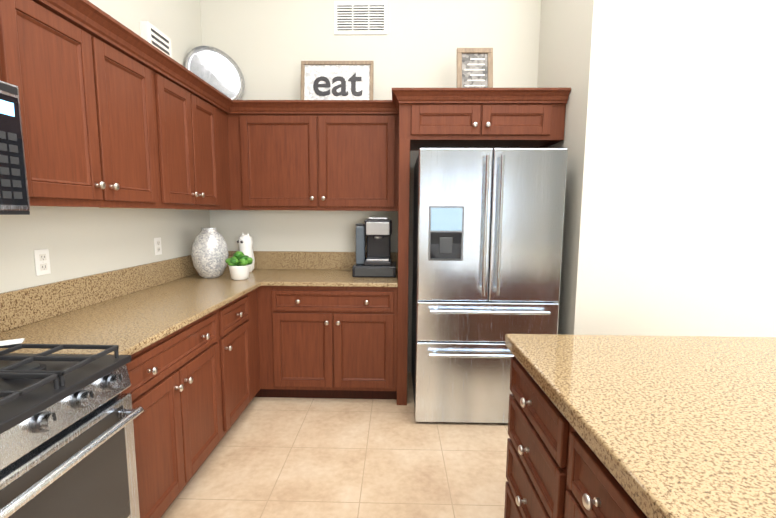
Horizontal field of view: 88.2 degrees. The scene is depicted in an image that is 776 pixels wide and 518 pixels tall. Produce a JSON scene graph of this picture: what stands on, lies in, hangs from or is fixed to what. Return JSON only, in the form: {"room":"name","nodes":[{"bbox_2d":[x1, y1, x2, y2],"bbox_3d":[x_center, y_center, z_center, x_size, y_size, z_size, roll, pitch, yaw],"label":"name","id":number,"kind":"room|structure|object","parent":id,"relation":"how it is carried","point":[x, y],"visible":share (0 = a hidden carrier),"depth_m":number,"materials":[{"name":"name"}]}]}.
{"room":"kitchen","nodes":[
{"label":"kitchen","id":0,"kind":"room"},
{"bbox_2d":[0,0,209,292],"bbox_3d":[-1.675,-0.347,-0.835,0.100,3.660,8.720,1,7,1],"label":"wall","id":1,"kind":"structure","parent":0,"point":[77,242],"depth_m":2.26,"materials":[{"name":"beige paint"}]},
{"bbox_2d":[0,81,29,214],"bbox_3d":[-1.358,-0.305,0.924,0.456,0.407,0.756,1,7,1],"label":"over-the-range microwave","id":2,"kind":"object","parent":1,"relation":"attached to","point":[14,196],"visible":1,"depth_m":1.25,"materials":[{"name":"grey metal"}]},
{"bbox_2d":[34,249,50,275],"bbox_3d":[-1.565,0.014,1.817,0.008,0.116,0.072,1,7,1],"label":"electrical outlet","id":3,"kind":"object","parent":1,"relation":"attached to","point":[42,262],"visible":1,"depth_m":1.81,"materials":[{"name":"white plastic"}]},
{"bbox_2d":[0,0,158,207],"bbox_3d":[-1.381,-0.585,1.711,0.370,0.720,0.855,1,7,1],"label":"upper cabinet","id":4,"kind":"object","parent":1,"relation":"attached to","point":[86,106],"visible":0.92,"depth_m":1.60,"materials":[{"name":"brown wood"}]},
{"bbox_2d":[33,0,232,113],"bbox_3d":[-1.380,-0.934,1.220,0.387,0.085,4.288,1,7,1],"label":"crown molding","id":5,"kind":"structure","parent":4,"relation":"attached to","point":[87,16],"depth_m":1.85,"materials":[{"name":"brown wood"}]},
{"bbox_2d":[185,46,244,99],"bbox_3d":[-1.343,-1.428,3.133,0.330,0.463,0.330,1,7,1],"label":"round mirror","id":6,"kind":"object","parent":5,"relation":"on","point":[219,70],"visible":0.6,"depth_m":3.16,"materials":[{"name":"mirror"}]},
{"bbox_2d":[140,21,171,57],"bbox_3d":[-1.222,-1.142,2.120,0.041,0.125,0.210,1,7,1],"label":"block sign","id":7,"kind":"object","parent":1,"relation":"in","point":[155,37],"visible":0.71,"depth_m":2.08,"materials":[{"name":"white"}]},
{"bbox_2d":[154,237,161,254],"bbox_3d":[-1.546,-0.086,2.695,0.008,0.116,0.072,1,7,1],"label":"electrical outlet","id":8,"kind":"object","parent":1,"relation":"attached to","point":[157,246],"visible":1,"depth_m":2.69,"materials":[{"name":"white plastic"}]},
{"bbox_2d":[151,70,219,209],"bbox_3d":[-1.364,-0.675,2.508,0.370,0.720,0.750,1,7,1],"label":"upper cabinet","id":9,"kind":"object","parent":1,"relation":"attached to","point":[185,130],"visible":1,"depth_m":2.41,"materials":[{"name":"brown wood"}]},
{"bbox_2d":[178,107,239,209],"bbox_3d":[-1.341,-0.747,3.138,0.388,0.720,0.518,1,7,1],"label":"upper cabinet","id":10,"kind":"object","parent":1,"relation":"attached to","point":[227,140],"visible":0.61,"depth_m":3.04,"materials":[{"name":"brown wood"}]},
{"bbox_2d":[161,372,509,517],"bbox_3d":[1.823,1.552,-0.697,7.120,0.100,8.720,1,7,1],"label":"floor","id":11,"kind":"structure","parent":0,"point":[272,457],"depth_m":2.23,"materials":[{"name":"tile"}]},
{"bbox_2d":[0,344,143,517],"bbox_3d":[-1.206,0.677,1.033,0.772,1.210,0.750,1,7,1],"label":"range","id":12,"kind":"object","parent":11,"relation":"on","point":[67,444],"visible":1,"depth_m":1.14,"materials":[{"name":"grey metal"}]},
{"bbox_2d":[121,310,221,517],"bbox_3d":[-1.245,0.746,1.859,0.660,0.885,0.855,1,7,1],"label":"base cabinet","id":13,"kind":"object","parent":11,"relation":"on","point":[173,389],"visible":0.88,"depth_m":1.79,"materials":[{"name":"brown wood"}]},
{"bbox_2d":[0,251,271,354],"bbox_3d":[-1.228,0.143,2.427,0.660,0.185,2.126,1,7,1],"label":"countertop","id":14,"kind":"structure","parent":13,"relation":"on","point":[131,310],"depth_m":1.94,"materials":[{"name":"stone"}]},
{"bbox_2d":[0,338,24,345],"bbox_3d":[-1.247,0.277,1.200,0.207,0.040,0.172,1,7,1],"label":"spoon rest","id":15,"kind":"object","parent":14,"relation":"on","point":[11,342],"visible":1,"depth_m":1.25,"materials":[{"name":"white ceramic"}]},
{"bbox_2d":[191,228,228,277],"bbox_3d":[-1.326,-0.046,2.986,0.256,0.370,0.256,1,7,1],"label":"mosaic vase","id":16,"kind":"object","parent":14,"relation":"on","point":[209,254],"visible":1,"depth_m":2.90,"materials":[{"name":"silver metal"}]},
{"bbox_2d":[225,251,252,279],"bbox_3d":[-1.077,0.046,2.920,0.188,0.205,0.186,1,7,1],"label":"plant pot","id":17,"kind":"object","parent":14,"relation":"on","point":[239,262],"visible":1,"depth_m":2.87,"materials":[{"name":"white plastic"}]},
{"bbox_2d":[237,233,254,271],"bbox_3d":[-1.160,-0.055,3.273,0.130,0.325,0.131,1,7,1],"label":"owl figurine","id":18,"kind":"object","parent":14,"relation":"on","point":[245,242],"visible":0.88,"depth_m":3.23,"materials":[{"name":"white ceramic"}]},
{"bbox_2d":[210,293,252,453],"bbox_3d":[-1.230,0.670,2.522,0.660,0.885,0.480,1,7,1],"label":"base cabinet","id":19,"kind":"object","parent":11,"relation":"on","point":[234,339],"visible":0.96,"depth_m":2.47,"materials":[{"name":"brown wood"}]},
{"bbox_2d":[241,286,274,413],"bbox_3d":[-1.202,0.599,3.152,0.688,0.885,0.788,1,7,1],"label":"base cabinet","id":20,"kind":"object","parent":11,"relation":"on","point":[260,338],"visible":0.21,"depth_m":2.91,"materials":[{"name":"brown wood"}]},
{"bbox_2d":[269,286,397,398],"bbox_3d":[-0.392,0.599,3.198,0.930,0.885,0.660,1,7,1],"label":"base cabinet","id":21,"kind":"object","parent":11,"relation":"on","point":[333,342],"visible":1,"depth_m":2.91,"materials":[{"name":"brown wood"}]},
{"bbox_2d":[260,251,397,286],"bbox_3d":[-0.403,0.066,3.142,0.958,0.185,0.653,1,7,1],"label":"countertop","id":22,"kind":"structure","parent":21,"relation":"on","point":[281,268],"depth_m":3.39,"materials":[{"name":"stone"}]},
{"bbox_2d":[352,217,395,277],"bbox_3d":[-0.101,-0.102,3.182,0.330,0.451,0.345,1,7,1],"label":"coffee maker","id":23,"kind":"object","parent":22,"relation":"on","point":[377,261],"visible":1,"depth_m":3.07,"materials":[{"name":"grey plastic"}]},
{"bbox_2d":[397,139,409,404],"bbox_3d":[0.114,0.094,3.147,0.075,1.905,0.625,1,7,1],"label":"panel","id":24,"kind":"object","parent":11,"relation":"on","point":[403,237],"visible":1,"depth_m":2.83,"materials":[{"name":"brown wood"}]},
{"bbox_2d":[411,148,567,422],"bbox_3d":[0.652,0.170,2.957,0.910,1.805,0.917,1,7,1],"label":"refrigerator","id":25,"kind":"object","parent":11,"relation":"on","point":[488,226],"visible":0.94,"depth_m":2.54,"materials":[{"name":"grey metal"}]},
{"bbox_2d":[504,356,572,517],"bbox_3d":[0.778,0.822,1.393,0.660,0.864,0.550,1,7,1],"label":"base cabinet","id":26,"kind":"object","parent":11,"relation":"on","point":[540,427],"visible":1,"depth_m":1.35,"materials":[{"name":"brown wood"}]},
{"bbox_2d":[565,428,646,517],"bbox_3d":[0.763,0.898,0.722,0.660,0.864,0.800,1,7,1],"label":"base cabinet","id":27,"kind":"object","parent":11,"relation":"on","point":[596,489],"visible":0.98,"depth_m":0.94,"materials":[{"name":"brown wood"}]},
{"bbox_3d":[1.379,0.959,0.222,0.594,0.864,2.919,1,7,1],"label":"kitchen island","id":28,"kind":"object","parent":11,"relation":"on","visible":0},
{"bbox_2d":[505,334,775,517],"bbox_3d":[1.087,0.511,0.097,1.283,0.050,3.100,1,7,1],"label":"island countertop","id":29,"kind":"structure","parent":28,"relation":"on","point":[674,426],"depth_m":1.01,"materials":[{"name":"stone"}]},
{"bbox_2d":[200,0,540,371],"bbox_3d":[1.980,-0.803,3.371,7.020,3.660,0.100,1,7,1],"label":"wall","id":30,"kind":"structure","parent":0,"point":[267,46],"depth_m":3.27,"materials":[{"name":"beige paint"}]},
{"bbox_2d":[237,114,398,210],"bbox_3d":[-0.530,-0.748,3.194,1.230,0.720,0.370,1,7,1],"label":"upper cabinet","id":31,"kind":"object","parent":30,"relation":"attached to","point":[332,162],"visible":1,"depth_m":3.05,"materials":[{"name":"brown wood"}]},
{"bbox_2d":[217,88,570,113],"bbox_3d":[0.030,-1.126,2.984,2.348,0.085,0.677,1,7,1],"label":"crown molding","id":32,"kind":"structure","parent":31,"relation":"attached to","point":[399,95],"depth_m":2.70,"materials":[{"name":"brown wood"}]},
{"bbox_2d":[300,61,373,99],"bbox_3d":[-0.392,-1.351,3.116,0.560,0.354,0.124,1,7,1],"label":"eat sign","id":33,"kind":"object","parent":32,"relation":"on","point":[337,80],"visible":0.92,"depth_m":3.09,"materials":[{"name":"grey wood"}]},
{"bbox_2d":[457,48,492,87],"bbox_3d":[0.607,-1.306,2.828,0.250,0.344,0.122,1,7,1],"label":"picture frame","id":34,"kind":"object","parent":32,"relation":"on","point":[474,67],"visible":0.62,"depth_m":2.80,"materials":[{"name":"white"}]},
{"bbox_2d":[334,1,387,34],"bbox_3d":[-0.219,-1.943,3.229,0.430,0.250,0.016,1,7,1],"label":"air vent","id":35,"kind":"object","parent":30,"relation":"in","point":[362,18],"visible":1,"depth_m":3.23,"materials":[{"name":"white plastic"}]},
{"bbox_2d":[399,104,565,150],"bbox_3d":[0.643,-0.962,2.998,1.120,0.235,0.660,1,7,1],"label":"upper cabinet","id":36,"kind":"object","parent":30,"relation":"attached to","point":[493,126],"visible":0.98,"depth_m":2.71,"materials":[{"name":"brown wood"}]},
{"bbox_2d":[537,0,580,333],"bbox_3d":[1.272,-0.758,2.938,0.135,3.660,0.800,1,7,1],"label":"wall","id":37,"kind":"structure","parent":0,"point":[559,19],"depth_m":2.76,"materials":[{"name":"beige paint"}]},
{"bbox_2d":[561,0,775,336],"bbox_3d":[3.332,-0.688,2.438,4.275,3.660,0.120,1,7,1],"label":"wall","id":38,"kind":"structure","parent":0,"point":[668,142],"depth_m":2.44,"materials":[{"name":"beige paint"}]}
]}

